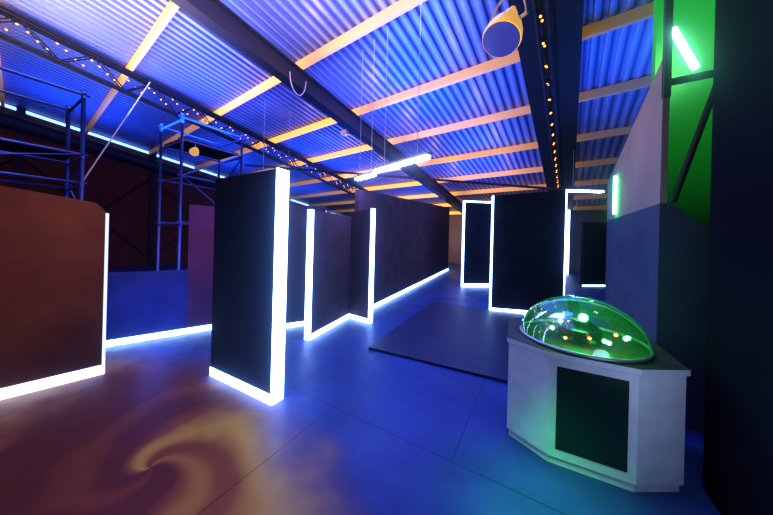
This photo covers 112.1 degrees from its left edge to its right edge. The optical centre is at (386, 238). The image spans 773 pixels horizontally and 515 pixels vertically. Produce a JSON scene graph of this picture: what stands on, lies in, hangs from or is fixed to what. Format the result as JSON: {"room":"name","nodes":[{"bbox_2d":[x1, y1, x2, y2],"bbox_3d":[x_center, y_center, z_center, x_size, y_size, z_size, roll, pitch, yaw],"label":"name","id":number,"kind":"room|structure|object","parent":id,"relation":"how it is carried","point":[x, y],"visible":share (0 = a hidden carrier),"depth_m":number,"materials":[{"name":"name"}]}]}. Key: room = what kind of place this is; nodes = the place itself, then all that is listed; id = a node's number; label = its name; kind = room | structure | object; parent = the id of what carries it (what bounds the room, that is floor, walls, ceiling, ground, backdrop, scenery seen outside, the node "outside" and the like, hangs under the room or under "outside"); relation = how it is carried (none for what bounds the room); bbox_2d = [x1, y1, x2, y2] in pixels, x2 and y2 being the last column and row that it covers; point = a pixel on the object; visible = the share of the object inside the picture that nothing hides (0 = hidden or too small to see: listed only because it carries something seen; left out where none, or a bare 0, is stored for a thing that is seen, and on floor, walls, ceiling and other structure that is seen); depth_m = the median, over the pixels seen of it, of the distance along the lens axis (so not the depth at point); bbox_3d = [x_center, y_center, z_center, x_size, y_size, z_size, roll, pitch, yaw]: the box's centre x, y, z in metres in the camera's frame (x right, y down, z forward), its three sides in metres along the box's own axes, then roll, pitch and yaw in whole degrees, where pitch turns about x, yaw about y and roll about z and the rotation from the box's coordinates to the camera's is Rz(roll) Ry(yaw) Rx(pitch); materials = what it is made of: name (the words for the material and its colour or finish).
{"room":"laser tag arena","nodes":[
{"label":"laser tag arena","id":0,"kind":"room"},
{"bbox_2d":[0,102,338,266],"bbox_3d":[-10.059,-2.164,16.302,0.881,7.200,25.066,1,0,35],"label":"wall","id":1,"kind":"structure","parent":0,"point":[123,182],"depth_m":12.63,"materials":[{"name":"metal"}]},
{"bbox_2d":[0,0,653,215],"bbox_3d":[-1.720,-3.816,9.850,22.470,3.790,25.000,1,0,35],"label":"roof","id":2,"kind":"structure","parent":0,"point":[187,58],"depth_m":6.94,"materials":[{"name":"metal"}]},
{"bbox_2d":[0,5,367,195],"bbox_3d":[-3.940,-3.354,11.466,0.400,4.171,24.121,2,0,35],"label":"roof truss","id":3,"kind":"object","parent":2,"relation":"attached to","point":[9,14],"depth_m":7.17,"materials":[{"name":"black metal"}]},
{"bbox_2d":[217,72,349,173],"bbox_3d":[-4.587,-2.762,9.329,7.834,2.682,2.886,1,0,35],"label":"fittings","id":4,"kind":"object","parent":2,"relation":"hanging from","point":[346,132],"visible":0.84,"depth_m":7.63,"materials":[{"name":"grey"}]},
{"bbox_2d":[170,0,462,213],"bbox_3d":[-0.332,-3.320,8.862,0.260,4.055,24.068,2,0,35],"label":"roof beam","id":5,"kind":"structure","parent":2,"relation":"attached to","point":[215,15],"depth_m":6.07,"materials":[{"name":"black metal"}]},
{"bbox_2d":[354,39,377,180],"bbox_3d":[-0.405,-2.623,5.345,0.140,2.761,0.646,1,0,-42],"label":"tube","id":6,"kind":"object","parent":2,"relation":"hanging from","point":[370,174],"visible":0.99,"depth_m":5.25,"materials":[{"name":"grey plastic"}]},
{"bbox_2d":[372,12,432,172],"bbox_3d":[0.265,-2.656,4.604,0.140,2.741,1.361,1,0,-42],"label":"tube","id":7,"kind":"object","parent":2,"relation":"hanging from","point":[426,155],"visible":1,"depth_m":4.45,"materials":[{"name":"grey plastic"}]},
{"bbox_2d":[244,164,565,190],"bbox_3d":[-0.114,-1.714,7.027,8.779,0.972,0.060,1,0,13],"label":"rail","id":8,"kind":"object","parent":2,"relation":"attached to","point":[303,169],"visible":0.95,"depth_m":6.75,"materials":[{"name":"black metal"}]},
{"bbox_2d":[482,0,528,56],"bbox_3d":[1.082,-2.943,2.321,0.381,2.467,0.333,1,0,31],"label":"spot lamp","id":9,"kind":"object","parent":2,"relation":"hanging from","point":[502,36],"visible":1,"depth_m":2.28,"materials":[{"name":"metal"},{"name":"wire"}]},
{"bbox_2d":[566,156,605,192],"bbox_3d":[6.380,-2.201,8.355,1.251,1.388,0.140,2,0,0],"label":"tube","id":10,"kind":"object","parent":2,"relation":"hanging from","point":[567,189],"visible":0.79,"depth_m":8.31,"materials":[{"name":"grey plastic"}]},
{"bbox_2d":[0,0,653,214],"bbox_3d":[-1.855,-3.727,9.637,22.300,3.575,22.580,2,0,35],"label":"roof beams","id":11,"kind":"structure","parent":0,"point":[644,12],"depth_m":7.49,"materials":[{"name":"brown wood"}]},
{"bbox_2d":[0,263,720,514],"bbox_3d":[-2.637,1.732,9.665,27.500,0.200,28.000,1,0,31],"label":"floor","id":12,"kind":"structure","parent":0,"point":[355,429],"depth_m":2.14,"materials":[{"name":"paint"}]},
{"bbox_2d":[0,185,108,399],"bbox_3d":[-4.173,0.401,2.244,0.112,2.380,2.406,2,0,41],"label":"wall","id":13,"kind":"structure","parent":12,"relation":"on","point":[54,249],"depth_m":2.80,"materials":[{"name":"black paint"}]},
{"bbox_2d":[0,66,244,270],"bbox_3d":[-6.367,-1.417,6.052,1.715,5.899,5.480,1,0,31],"label":"scaffold","id":14,"kind":"object","parent":12,"relation":"on","point":[24,148],"visible":0.57,"depth_m":5.89,"materials":[{"name":"blue"}]},
{"bbox_2d":[106,204,214,346],"bbox_3d":[-4.099,0.493,3.907,3.203,2.200,0.112,1,0,-39],"label":"wall","id":15,"kind":"structure","parent":12,"relation":"on","point":[144,305],"depth_m":4.28,"materials":[{"name":"paint"}]},
{"bbox_2d":[210,168,288,405],"bbox_3d":[-1.576,0.466,2.932,1.120,2.386,0.145,1,0,28],"label":"wall","id":16,"kind":"structure","parent":12,"relation":"on","point":[251,216],"depth_m":2.79,"materials":[{"name":"black paint"}]},
{"bbox_2d":[285,204,325,327],"bbox_3d":[-1.808,0.503,4.905,1.267,2.300,0.108,1,0,-30],"label":"wall","id":17,"kind":"structure","parent":12,"relation":"on","point":[297,214],"depth_m":4.92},
{"bbox_2d":[304,209,350,339],"bbox_3d":[-1.040,0.595,4.954,0.114,2.156,1.414,2,0,20],"label":"wall","id":18,"kind":"structure","parent":12,"relation":"on","point":[328,251],"depth_m":4.69,"materials":[{"name":"black paint"}]},
{"bbox_2d":[349,208,375,323],"bbox_3d":[-0.542,0.533,5.423,0.640,2.306,0.114,1,0,37],"label":"wall","id":19,"kind":"structure","parent":12,"relation":"on","point":[362,221],"depth_m":5.33,"materials":[{"name":"black paint"}]},
{"bbox_2d":[354,189,449,308],"bbox_3d":[1.450,-0.062,10.318,0.129,3.600,10.316,2,0,24],"label":"wall","id":20,"kind":"structure","parent":12,"relation":"on","point":[411,249],"depth_m":8.19,"materials":[{"name":"black paint"}]},
{"bbox_2d":[369,302,563,383],"bbox_3d":[1.950,1.734,4.780,3.300,0.035,3.418,2,0,26],"label":"platform","id":21,"kind":"object","parent":12,"relation":"on","point":[465,339],"visible":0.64,"depth_m":4.35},
{"bbox_2d":[461,200,491,286],"bbox_3d":[3.472,0.188,9.799,1.255,3.206,0.135,1,0,-8],"label":"wall","id":22,"kind":"structure","parent":12,"relation":"on","point":[476,229],"depth_m":9.73,"materials":[{"name":"black paint"}]},
{"bbox_2d":[489,190,566,317],"bbox_3d":[3.341,0.320,6.201,1.592,2.936,0.156,2,0,13],"label":"wall","id":23,"kind":"structure","parent":12,"relation":"on","point":[528,253],"depth_m":6.14,"materials":[{"name":"black paint"}]},
{"bbox_2d":[566,210,569,273],"bbox_3d":[10.661,-0.074,15.251,0.132,4.106,1.619,2,0,36],"label":"wall","id":24,"kind":"structure","parent":12,"relation":"on","point":[568,211],"depth_m":14.59,"materials":[{"name":"white plastic"}]},
{"bbox_2d":[580,222,606,285],"bbox_3d":[8.552,0.624,10.637,1.263,2.600,0.108,2,0,-8],"label":"wall","id":25,"kind":"structure","parent":12,"relation":"on","point":[593,234],"depth_m":10.57,"materials":[{"name":"black paint"}]},
{"bbox_2d":[507,295,690,491],"bbox_3d":[1.709,1.129,2.317,1.171,1.232,1.006,1,0,31],"label":"console","id":26,"kind":"object","parent":12,"relation":"on","point":[606,405],"visible":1,"depth_m":1.93,"materials":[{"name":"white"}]},
{"bbox_2d":[448,209,606,272],"bbox_3d":[5.213,-1.664,19.729,21.900,7.000,0.202,1,0,35],"label":"wall","id":27,"kind":"structure","parent":0,"point":[455,221],"depth_m":15.46,"materials":[{"name":"paint"}]},
{"bbox_2d":[508,0,583,214],"bbox_3d":[3.820,-3.151,5.990,1.000,4.171,24.121,2,0,35],"label":"ceiling beam","id":28,"kind":"structure","parent":0,"point":[549,49],"depth_m":5.50,"materials":[{"name":"black metal"}]},
{"bbox_2d":[604,0,714,432],"bbox_3d":[4.172,-1.691,3.049,2.000,7.000,2.350,1,0,31],"label":"wall","id":29,"kind":"structure","parent":0,"point":[657,249],"depth_m":2.73,"materials":[{"name":"green"}]},
{"bbox_2d":[613,176,616,213],"bbox_3d":[3.531,-0.678,4.023,0.030,0.580,0.050,1,0,31],"label":"strip","id":30,"kind":"object","parent":29,"relation":"attached to","point":[615,177],"visible":1,"depth_m":4.00,"materials":[{"name":"white plastic"}]},
{"bbox_2d":[673,27,698,69],"bbox_3d":[2.995,-1.917,2.616,0.218,0.469,0.056,1,0,31],"label":"lamp","id":31,"kind":"object","parent":29,"relation":"attached to","point":[679,40],"visible":0.85,"depth_m":2.60,"materials":[{"name":"white plastic"}]},
{"bbox_2d":[661,0,713,202],"bbox_3d":[3.544,-2.290,2.059,1.900,3.935,0.100,1,0,31],"label":"metal frame","id":32,"kind":"object","parent":29,"relation":"in","point":[668,81],"depth_m":2.48,"materials":[{"name":"grey"}]},
{"bbox_2d":[703,0,772,514],"bbox_3d":[2.358,-1.839,0.900,1.000,7.200,1.600,1,0,31],"label":"wall pillar","id":33,"kind":"structure","parent":0,"point":[738,421],"depth_m":1.54,"materials":[{"name":"black paint"}]}
]}

